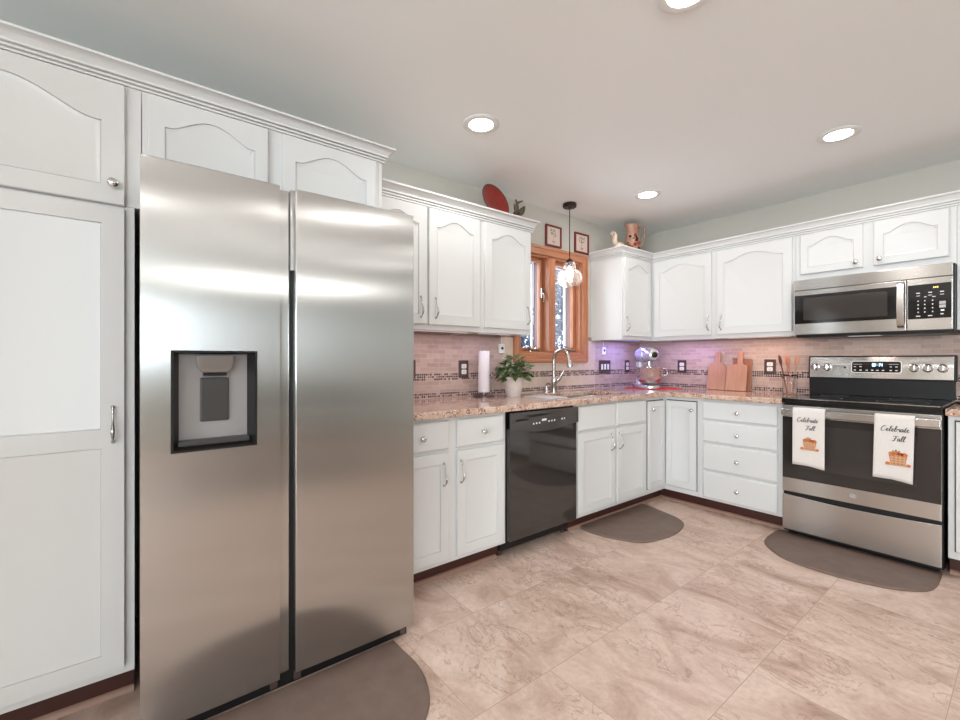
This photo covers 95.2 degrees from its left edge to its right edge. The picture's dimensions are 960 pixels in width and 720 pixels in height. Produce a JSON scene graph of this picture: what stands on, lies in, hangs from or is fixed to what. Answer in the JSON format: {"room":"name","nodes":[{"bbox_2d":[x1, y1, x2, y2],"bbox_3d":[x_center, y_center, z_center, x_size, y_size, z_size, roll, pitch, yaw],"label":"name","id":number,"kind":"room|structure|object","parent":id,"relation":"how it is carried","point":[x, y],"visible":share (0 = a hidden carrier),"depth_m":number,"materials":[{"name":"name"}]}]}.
{"room":"kitchen","nodes":[
{"label":"kitchen","id":0,"kind":"room"},
{"bbox_2d":[135,91,639,617],"bbox_3d":[-2.544,-0.043,1.355,10.860,2.440,0.180,0,0,-38],"label":"wall","id":1,"kind":"structure","parent":0,"point":[600,238],"depth_m":3.00,"materials":[{"name":"grey paint"}]},
{"bbox_2d":[141,92,381,207],"bbox_3d":[-1.006,-0.579,2.045,0.906,0.790,0.627,0,0,-38],"label":"upper cabinet","id":2,"kind":"object","parent":1,"relation":"attached to","point":[170,129],"visible":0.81,"depth_m":1.74,"materials":[{"name":"white paint"}]},
{"bbox_2d":[0,20,539,232],"bbox_3d":[-0.766,-0.950,2.212,2.956,0.103,0.657,0,0,-38],"label":"crown molding","id":3,"kind":"structure","parent":2,"relation":"attached to","point":[14,38],"depth_m":1.66,"materials":[{"name":"white paint"}]},
{"bbox_2d":[382,195,480,334],"bbox_3d":[-0.401,-0.568,2.673,0.818,0.782,0.383,0,0,-38],"label":"upper cabinet","id":4,"kind":"object","parent":1,"relation":"attached to","point":[447,245],"visible":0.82,"depth_m":2.63,"materials":[{"name":"white paint"}]},
{"bbox_2d":[414,330,467,332],"bbox_3d":[-0.294,-0.185,2.749,0.600,0.014,0.024,0,0,-38],"label":"light","id":5,"kind":"object","parent":4,"relation":"attached to","point":[414,330],"visible":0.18,"depth_m":2.77,"materials":[{"name":"white plastic"}]},
{"bbox_2d":[456,220,530,336],"bbox_3d":[0.099,-0.568,3.065,0.450,0.782,0.383,0,0,-38],"label":"upper cabinet","id":6,"kind":"object","parent":1,"relation":"attached to","point":[505,251],"visible":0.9,"depth_m":2.94,"materials":[{"name":"white paint"}]},
{"bbox_2d":[478,333,510,334],"bbox_3d":[0.099,-0.185,3.057,0.300,0.014,0.024,0,0,-38],"label":"light","id":7,"kind":"object","parent":6,"relation":"attached to","point":[478,333],"visible":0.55,"depth_m":3.05,"materials":[{"name":"white plastic"}]},
{"bbox_2d":[482,184,508,212],"bbox_3d":[0.104,-1.089,3.029,0.249,0.261,0.124,0,0,-38],"label":"decorative plate","id":8,"kind":"object","parent":6,"relation":"on","point":[493,197],"visible":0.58,"depth_m":3.05,"materials":[{"name":"red ceramic"}]},
{"bbox_2d":[513,199,524,215],"bbox_3d":[0.264,-1.047,3.094,0.076,0.175,0.114,0,0,32],"label":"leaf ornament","id":9,"kind":"object","parent":6,"relation":"on","point":[517,211],"visible":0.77,"depth_m":3.09,"materials":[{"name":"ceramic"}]},
{"bbox_2d":[414,333,639,399],"bbox_3d":[0.404,0.027,3.544,3.141,0.470,0.008,0,0,-38],"label":"tile backsplash","id":10,"kind":"structure","parent":1,"relation":"attached to","point":[437,357],"depth_m":3.30,"materials":[{"name":"tile"}]},
{"bbox_2d":[414,360,415,378],"bbox_3d":[-0.457,0.061,2.858,0.085,0.125,0.009,0,0,-38],"label":"outlet plate","id":11,"kind":"object","parent":10,"relation":"attached to","point":[414,360],"visible":0.12,"depth_m":2.88,"materials":[{"name":"brown metal"}]},
{"bbox_2d":[459,360,468,377],"bbox_3d":[-0.116,0.065,3.126,0.085,0.125,0.009,0,0,-38],"label":"outlet plate","id":12,"kind":"object","parent":10,"relation":"attached to","point":[463,364],"visible":1,"depth_m":3.12,"materials":[{"name":"brown metal"}]},
{"bbox_2d":[498,337,504,353],"bbox_3d":[0.166,-0.112,3.337,0.054,0.124,0.022,0,0,-38],"label":"dimmer control","id":13,"kind":"object","parent":10,"relation":"attached to","point":[501,347],"visible":1,"depth_m":3.33,"materials":[{"name":"white plastic"}]},
{"bbox_2d":[601,342,605,354],"bbox_3d":[1.163,-0.112,4.119,0.054,0.124,0.022,0,0,-38],"label":"dimmer control","id":14,"kind":"object","parent":10,"relation":"attached to","point":[603,349],"visible":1,"depth_m":4.11,"materials":[{"name":"white plastic"}]},
{"bbox_2d":[599,360,609,373],"bbox_3d":[1.178,0.065,4.138,0.175,0.125,0.011,0,0,-38],"label":"switch plate","id":15,"kind":"object","parent":10,"relation":"attached to","point":[604,365],"visible":1,"depth_m":4.13,"materials":[{"name":"brown metal"}]},
{"bbox_2d":[625,360,629,371],"bbox_3d":[1.465,0.061,4.364,0.080,0.120,0.009,0,0,-38],"label":"outlet plate","id":16,"kind":"object","parent":10,"relation":"attached to","point":[627,362],"visible":1,"depth_m":4.36,"materials":[{"name":"brown metal"}]},
{"bbox_2d":[513,243,587,362],"bbox_3d":[0.565,-0.461,3.766,0.908,0.965,0.195,0,0,-38],"label":"window","id":17,"kind":"structure","parent":1,"relation":"in","point":[575,299],"depth_m":3.77,"materials":[{"name":"brown wood"}]},
{"bbox_2d":[523,346,538,350],"bbox_3d":[0.418,-0.094,3.568,0.172,0.051,0.091,0,0,-16],"label":"leaf sprig","id":18,"kind":"object","parent":17,"relation":"on","point":[525,347],"visible":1,"depth_m":3.57,"materials":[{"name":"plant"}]},
{"bbox_2d":[545,223,561,248],"bbox_3d":[0.622,-1.046,3.709,0.192,0.180,0.016,0,0,-38],"label":"framed print","id":19,"kind":"object","parent":1,"relation":"attached to","point":[553,234],"visible":1,"depth_m":3.71,"materials":[{"name":"red paint"}]},
{"bbox_2d":[574,231,588,254],"bbox_3d":[0.912,-1.046,3.936,0.192,0.180,0.016,0,0,-38],"label":"framed print","id":20,"kind":"object","parent":1,"relation":"attached to","point":[581,241],"visible":1,"depth_m":3.93,"materials":[{"name":"white paper"}]},
{"bbox_2d":[591,255,663,342],"bbox_3d":[1.448,-0.568,4.122,0.797,0.782,0.383,0,0,-38],"label":"upper cabinet","id":21,"kind":"object","parent":1,"relation":"attached to","point":[621,286],"visible":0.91,"depth_m":3.90,"materials":[{"name":"white paint"}]},
{"bbox_2d":[610,231,624,246],"bbox_3d":[1.226,-1.046,3.895,0.202,0.174,0.101,0,0,-38],"label":"figurine","id":22,"kind":"object","parent":21,"relation":"on","point":[615,242],"visible":0.59,"depth_m":3.85,"materials":[{"name":"beige ceramic"}]},
{"bbox_2d":[625,223,644,249],"bbox_3d":[1.393,-1.091,3.979,0.173,0.262,0.146,0,0,-38],"label":"ceramic pitcher","id":23,"kind":"object","parent":21,"relation":"on","point":[632,239],"visible":0.81,"depth_m":3.93,"materials":[{"name":"ceramic"}]},
{"bbox_2d":[0,0,959,236],"bbox_3d":[-0.361,-1.313,-1.431,10.860,0.100,7.260,0,0,-38],"label":"ceiling","id":24,"kind":"structure","parent":0,"point":[720,108],"depth_m":1.97,"materials":[{"name":"white paint"}]},
{"bbox_2d":[463,114,498,133],"bbox_3d":[0.006,-1.259,2.349,0.196,0.008,0.196,0,0,-38],"label":"recessed light","id":25,"kind":"object","parent":24,"relation":"in","point":[477,123],"visible":1,"depth_m":2.34,"materials":[{"name":"white plastic"}]},
{"bbox_2d":[557,202,581,287],"bbox_3d":[0.725,-0.925,3.547,0.200,0.674,0.200,0,0,-38],"label":"pendant light","id":26,"kind":"object","parent":24,"relation":"hanging from","point":[570,276],"visible":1,"depth_m":3.50,"materials":[{"name":"glass"}]},
{"bbox_2d":[634,189,660,199],"bbox_3d":[1.278,-1.259,3.345,0.196,0.008,0.196,0,0,-38],"label":"recessed light","id":27,"kind":"object","parent":24,"relation":"in","point":[652,193],"visible":1,"depth_m":3.33,"materials":[{"name":"white plastic"}]},
{"bbox_2d":[656,0,707,14],"bbox_3d":[0.708,-1.259,1.502,0.196,0.008,0.196,0,0,-38],"label":"recessed light","id":28,"kind":"object","parent":24,"relation":"in","point":[674,7],"visible":1,"depth_m":1.56,"materials":[{"name":"white plastic"}]},
{"bbox_2d":[816,125,861,143],"bbox_3d":[2.006,-1.259,2.455,0.196,0.008,0.196,0,0,-38],"label":"recessed light","id":29,"kind":"object","parent":24,"relation":"in","point":[838,134],"visible":1,"depth_m":2.44,"materials":[{"name":"white plastic"}]},
{"bbox_2d":[55,498,959,719],"bbox_3d":[-0.361,1.216,-1.431,10.860,0.080,7.260,0,0,-38],"label":"floor","id":30,"kind":"structure","parent":0,"point":[703,621],"depth_m":1.85,"materials":[{"name":"tile"}]},
{"bbox_2d":[0,49,140,719],"bbox_3d":[-1.641,0.102,1.524,0.730,2.150,0.663,0,0,-38],"label":"pantry cabinet","id":31,"kind":"object","parent":30,"relation":"on","point":[70,140],"visible":1,"depth_m":1.41,"materials":[{"name":"white paint"}]},
{"bbox_2d":[32,683,133,719],"bbox_3d":[-1.515,1.166,1.348,0.710,0.020,0.019,0,0,-38],"label":"trim","id":32,"kind":"structure","parent":31,"relation":"attached to","point":[96,700],"depth_m":1.49,"materials":[{"name":"brown wood"}]},
{"bbox_2d":[140,154,413,719],"bbox_3d":[-0.903,0.279,1.916,0.925,1.788,0.842,0,0,-38],"label":"refrigerator","id":33,"kind":"object","parent":30,"relation":"on","point":[277,325],"visible":1,"depth_m":1.51,"materials":[{"name":"grey metal"}]},
{"bbox_2d":[209,640,429,719],"bbox_3d":[-0.536,1.169,1.381,0.844,0.013,0.495,0,0,-38],"label":"kitchen mat","id":34,"kind":"object","parent":30,"relation":"on","point":[382,682],"visible":1,"depth_m":1.52,"materials":[{"name":"beige rubber"}]},
{"bbox_2d":[414,554,496,587],"bbox_3d":[-0.203,1.166,2.376,0.755,0.020,0.019,0,0,-38],"label":"trim","id":35,"kind":"structure","parent":30,"relation":"on","point":[491,557],"depth_m":2.42,"materials":[{"name":"brown wood"}]},
{"bbox_2d":[414,412,504,581],"bbox_3d":[-0.325,0.739,2.549,0.776,0.876,0.653,0,0,-38],"label":"base cabinet","id":36,"kind":"object","parent":30,"relation":"on","point":[459,462],"visible":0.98,"depth_m":2.35,"materials":[{"name":"white paint"}]},
{"bbox_2d":[498,406,577,555],"bbox_3d":[0.226,0.742,2.975,0.614,0.868,0.626,0,0,-38],"label":"dishwasher","id":37,"kind":"object","parent":30,"relation":"on","point":[540,444],"visible":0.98,"depth_m":2.71,"materials":[{"name":"black plastic"}]},
{"bbox_2d":[563,395,645,530],"bbox_3d":[0.812,0.739,3.439,0.874,0.876,0.653,0,0,-38],"label":"base cabinet","id":38,"kind":"object","parent":30,"relation":"on","point":[610,436],"visible":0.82,"depth_m":3.18,"materials":[{"name":"white paint"}]},
{"bbox_2d":[580,504,683,542],"bbox_3d":[1.145,1.169,3.132,0.811,0.013,0.490,0,0,-38],"label":"kitchen mat","id":39,"kind":"object","parent":30,"relation":"on","point":[641,523],"visible":1,"depth_m":3.08,"materials":[{"name":"beige rubber"}]},
{"bbox_2d":[638,397,702,504],"bbox_3d":[1.571,0.739,3.888,0.874,0.876,0.883,0,0,-38],"label":"base cabinet","id":40,"kind":"object","parent":30,"relation":"on","point":[672,423],"visible":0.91,"depth_m":3.55,"materials":[{"name":"white paint"}]},
{"bbox_2d":[414,386,801,420],"bbox_3d":[0.857,0.281,2.970,3.154,0.038,1.471,0,0,-38],"label":"countertop","id":41,"kind":"structure","parent":40,"relation":"on","point":[438,408],"depth_m":2.99,"materials":[{"name":"beige stone"}]},
{"bbox_2d":[473,349,494,397],"bbox_3d":[0.027,0.092,3.109,0.156,0.341,0.156,0,0,-38],"label":"paper towel holder","id":42,"kind":"object","parent":41,"relation":"on","point":[483,356],"visible":1,"depth_m":3.07,"materials":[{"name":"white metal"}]},
{"bbox_2d":[493,354,534,396],"bbox_3d":[0.238,0.107,3.157,0.319,0.311,0.323,0,0,-38],"label":"potted plant","id":43,"kind":"object","parent":41,"relation":"on","point":[513,382],"visible":1,"depth_m":3.11,"materials":[{"name":"green plant"}]},
{"bbox_2d":[524,395,567,398],"bbox_3d":[0.463,0.259,3.088,0.180,0.006,0.250,0,0,-38],"label":"drying mat","id":44,"kind":"object","parent":41,"relation":"on","point":[533,396],"visible":1,"depth_m":3.08,"materials":[{"name":"grey"}]},
{"bbox_2d":[544,382,551,392],"bbox_3d":[0.546,0.221,3.533,0.044,0.082,0.075,0,0,-38],"label":"soap dispenser","id":45,"kind":"object","parent":41,"relation":"on","point":[546,390],"visible":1,"depth_m":3.53,"materials":[{"name":"grey metal"}]},
{"bbox_2d":[550,348,572,391],"bbox_3d":[0.676,0.084,3.554,0.110,0.357,0.220,0,0,-38],"label":"gooseneck faucet","id":46,"kind":"object","parent":41,"relation":"on","point":[554,381],"visible":0.98,"depth_m":3.58,"materials":[{"name":"grey metal"}]},
{"bbox_2d":[568,395,599,397],"bbox_3d":[0.795,0.384,3.418,0.742,0.164,0.400,0,0,-38],"label":"sink","id":47,"kind":"object","parent":41,"relation":"in","point":[582,395],"visible":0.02,"depth_m":3.72,"materials":[{"name":"silver metal"}]},
{"bbox_2d":[625,387,681,389],"bbox_3d":[1.594,0.260,4.044,0.500,0.004,0.310,0,0,7],"label":"mat","id":48,"kind":"object","parent":41,"relation":"on","point":[661,388],"visible":0.82,"depth_m":3.97,"materials":[{"name":"red"}]},
{"bbox_2d":[632,347,667,388],"bbox_3d":[1.529,0.069,4.051,0.272,0.379,0.344,0,0,-31],"label":"stand mixer","id":49,"kind":"object","parent":48,"relation":"on","point":[646,377],"visible":1,"depth_m":3.93,"materials":[{"name":"silver metal"}]},
{"bbox_2d":[636,367,667,384],"bbox_3d":[1.551,0.145,4.003,0.260,0.162,0.237,0,0,-38],"label":"mixing bowl","id":50,"kind":"object","parent":49,"relation":"on","point":[645,375],"depth_m":3.91,"materials":[{"name":"metal"}]},
{"bbox_2d":[707,352,725,389],"bbox_3d":[2.085,0.094,3.859,0.062,0.335,0.155,0,0,-38],"label":"cutting board","id":51,"kind":"object","parent":41,"relation":"on","point":[716,376],"visible":1,"depth_m":3.85,"materials":[{"name":"brown wood"}]},
{"bbox_2d":[725,352,747,391],"bbox_3d":[2.175,0.097,3.716,0.066,0.329,0.163,0,0,-38],"label":"cutting board","id":52,"kind":"object","parent":41,"relation":"on","point":[736,374],"visible":1,"depth_m":3.70,"materials":[{"name":"brown wood"}]},
{"bbox_2d":[732,358,752,390],"bbox_3d":[2.218,0.120,3.720,0.041,0.284,0.159,0,0,-38],"label":"cutting board","id":53,"kind":"object","parent":41,"relation":"on","point":[748,362],"visible":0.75,"depth_m":3.67,"materials":[{"name":"brown wood"}]},
{"bbox_2d":[781,374,797,394],"bbox_3d":[2.377,0.185,3.367,0.096,0.155,0.094,0,0,11],"label":"jar","id":54,"kind":"object","parent":41,"relation":"on","point":[789,380],"visible":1,"depth_m":3.33,"materials":[{"name":"clear glass"}]},
{"bbox_2d":[778,355,783,373],"bbox_3d":[2.345,0.106,3.395,0.062,0.290,0.024,0,0,38],"label":"wooden utensil","id":55,"kind":"object","parent":54,"relation":"in","point":[779,356],"visible":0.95,"depth_m":3.40,"materials":[{"name":"brown wood"}]},
{"bbox_2d":[785,354,787,373],"bbox_3d":[2.377,0.103,3.393,0.016,0.295,0.060,0,0,18],"label":"wooden utensil","id":56,"kind":"object","parent":54,"relation":"in","point":[786,356],"visible":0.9,"depth_m":3.40,"materials":[{"name":"brown wood"}]},
{"bbox_2d":[787,357,790,373],"bbox_3d":[2.370,0.113,3.364,0.021,0.275,0.029,0,0,36],"label":"wooden utensil","id":57,"kind":"object","parent":54,"relation":"in","point":[788,360],"visible":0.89,"depth_m":3.36,"materials":[{"name":"brown wood"}]},
{"bbox_2d":[794,355,799,373],"bbox_3d":[2.407,0.107,3.350,0.053,0.287,0.032,0,0,33],"label":"wooden utensil","id":58,"kind":"object","parent":54,"relation":"in","point":[797,359],"visible":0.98,"depth_m":3.34,"materials":[{"name":"brown wood"}]},
{"bbox_2d":[568,495,785,530],"bbox_3d":[1.364,1.166,3.028,1.204,0.020,0.924,0,0,-38],"label":"trim","id":59,"kind":"structure","parent":30,"relation":"on","point":[577,526],"depth_m":3.34,"materials":[{"name":"brown wood"}]},
{"bbox_2d":[699,399,783,525],"bbox_3d":[2.109,0.739,3.385,0.648,0.876,0.570,0,0,-38],"label":"base cabinet","id":60,"kind":"object","parent":30,"relation":"on","point":[741,443],"visible":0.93,"depth_m":3.18,"materials":[{"name":"white paint"}]},
{"bbox_2d":[764,529,942,591],"bbox_3d":[2.099,1.169,2.562,0.503,0.013,0.789,0,0,-38],"label":"kitchen mat","id":61,"kind":"object","parent":30,"relation":"on","point":[838,561],"visible":1,"depth_m":2.51,"materials":[{"name":"beige rubber"}]},
{"bbox_2d":[781,355,957,571],"bbox_3d":[2.492,0.573,2.836,0.686,1.206,0.760,0,0,-38],"label":"electric range","id":62,"kind":"object","parent":30,"relation":"on","point":[842,503],"visible":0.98,"depth_m":2.69,"materials":[{"name":"silver metal"}]},
{"bbox_2d":[792,407,825,469],"bbox_3d":[2.098,0.497,2.799,0.041,0.379,0.172,0,0,-38],"label":"dish towel","id":63,"kind":"object","parent":62,"relation":"hanging from","point":[808,433],"visible":1,"depth_m":2.78,"materials":[{"name":"beige fabric"}]},
{"bbox_2d":[782,393,954,412],"bbox_3d":[2.482,0.268,2.829,0.570,0.037,0.750,0,0,-38],"label":"cooktop","id":64,"kind":"object","parent":62,"relation":"in","point":[865,402],"depth_m":2.72,"materials":[{"name":"glass"}]},
{"bbox_2d":[873,413,915,484],"bbox_3d":[2.344,0.497,2.485,0.041,0.379,0.175,0,0,-38],"label":"dish towel","id":65,"kind":"object","parent":62,"relation":"hanging from","point":[893,448],"visible":1,"depth_m":2.47,"materials":[{"name":"beige fabric"}]},
{"bbox_2d":[948,416,959,570],"bbox_3d":[3.023,0.739,2.243,0.618,0.876,0.812,0,0,-38],"label":"base cabinet","id":66,"kind":"object","parent":30,"relation":"on","point":[953,421],"visible":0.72,"depth_m":2.37,"materials":[{"name":"white paint"}]},
{"bbox_2d":[945,404,959,416],"bbox_3d":[3.018,0.281,2.238,0.654,0.038,0.830,0,0,-38],"label":"countertop","id":67,"kind":"structure","parent":66,"relation":"on","point":[954,410],"depth_m":2.35,"materials":[{"name":"beige stone"}]},
{"bbox_2d":[950,569,959,575],"bbox_3d":[2.843,1.166,2.101,0.019,0.020,0.811,0,0,-38],"label":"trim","id":68,"kind":"structure","parent":30,"relation":"on","point":[954,572],"depth_m":2.40,"materials":[{"name":"beige wood"}]},
{"bbox_2d":[640,160,959,403],"bbox_3d":[3.899,-0.043,1.791,0.180,2.440,7.080,0,0,-38],"label":"wall","id":69,"kind":"structure","parent":0,"point":[945,177],"depth_m":3.35,"materials":[{"name":"grey paint"}]},
{"bbox_2d":[652,236,795,341],"bbox_3d":[2.044,-0.568,3.699,0.383,0.782,1.125,0,0,-38],"label":"upper cabinet","id":70,"kind":"object","parent":69,"relation":"attached to","point":[745,291],"visible":0.94,"depth_m":3.53,"materials":[{"name":"white paint"}]},
{"bbox_2d":[728,336,789,338],"bbox_3d":[2.219,-0.185,3.498,0.024,0.014,0.450,0,0,-38],"label":"light","id":71,"kind":"object","parent":70,"relation":"attached to","point":[774,336],"visible":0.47,"depth_m":3.48,"materials":[{"name":"white plastic"}]},
{"bbox_2d":[589,190,959,262],"bbox_3d":[2.138,-0.936,2.938,0.516,0.075,3.097,0,0,-38],"label":"crown molding","id":72,"kind":"structure","parent":70,"relation":"attached to","point":[948,199],"depth_m":3.14,"materials":[{"name":"white paint"}]},
{"bbox_2d":[640,335,959,401],"bbox_3d":[2.628,0.043,3.260,0.008,0.438,3.200,0,0,-38],"label":"tile backsplash","id":73,"kind":"structure","parent":69,"relation":"attached to","point":[698,355],"depth_m":3.54,"materials":[{"name":"tile"}]},
{"bbox_2d":[678,360,685,372],"bbox_3d":[1.913,0.061,4.157,0.009,0.120,0.085,0,0,-38],"label":"outlet plate","id":74,"kind":"object","parent":73,"relation":"attached to","point":[681,363],"visible":1,"depth_m":4.15,"materials":[{"name":"brown metal"}]},
{"bbox_2d":[764,359,775,373],"bbox_3d":[2.366,0.054,3.579,0.009,0.120,0.085,0,0,-38],"label":"outlet plate","id":75,"kind":"object","parent":73,"relation":"attached to","point":[769,364],"visible":1,"depth_m":3.58,"materials":[{"name":"brown metal"}]},
{"bbox_2d":[796,205,956,280],"bbox_3d":[2.637,-0.759,2.946,0.378,0.398,0.790,0,0,-38],"label":"upper cabinet","id":76,"kind":"object","parent":69,"relation":"attached to","point":[929,237],"visible":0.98,"depth_m":2.80,"materials":[{"name":"white paint"}]},
{"bbox_2d":[794,262,959,338],"bbox_3d":[2.601,-0.356,2.906,0.463,0.402,0.770,0,0,-38],"label":"microwave","id":77,"kind":"object","parent":76,"relation":"attached to","point":[918,300],"visible":0.99,"depth_m":2.74,"materials":[{"name":"silver metal"}]},
{"bbox_2d":[957,205,959,329],"bbox_3d":[3.140,-0.568,2.328,0.347,0.782,0.801,0,0,-38],"label":"upper cabinet","id":78,"kind":"object","parent":69,"relation":"attached to","point":[958,206],"visible":1,"depth_m":2.54,"materials":[{"name":"white paint"}]},
{"label":"outside","id":79,"kind":"structure","parent":0,"visible":0},
{"bbox_3d":[-2.113,1.787,15.806,36.000,0.020,21.600,0,0,-38],"label":"ground","id":80,"kind":"structure","parent":79,"visible":0},
{"bbox_2d":[521,335,529,347],"bbox_3d":[0.122,-0.879,7.926,2.556,5.323,2.465,0,0,-38],"label":"tree","id":81,"kind":"object","parent":80,"relation":"on","point":[523,337],"visible":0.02,"depth_m":7.91,"materials":[{"name":"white plant"}]},
{"bbox_2d":[555,267,563,348],"bbox_3d":[2.294,-1.166,10.640,2.807,5.896,2.777,0,0,-9],"label":"tree","id":82,"kind":"object","parent":80,"relation":"on","point":[559,289],"visible":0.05,"depth_m":10.23,"materials":[{"name":"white plant"}]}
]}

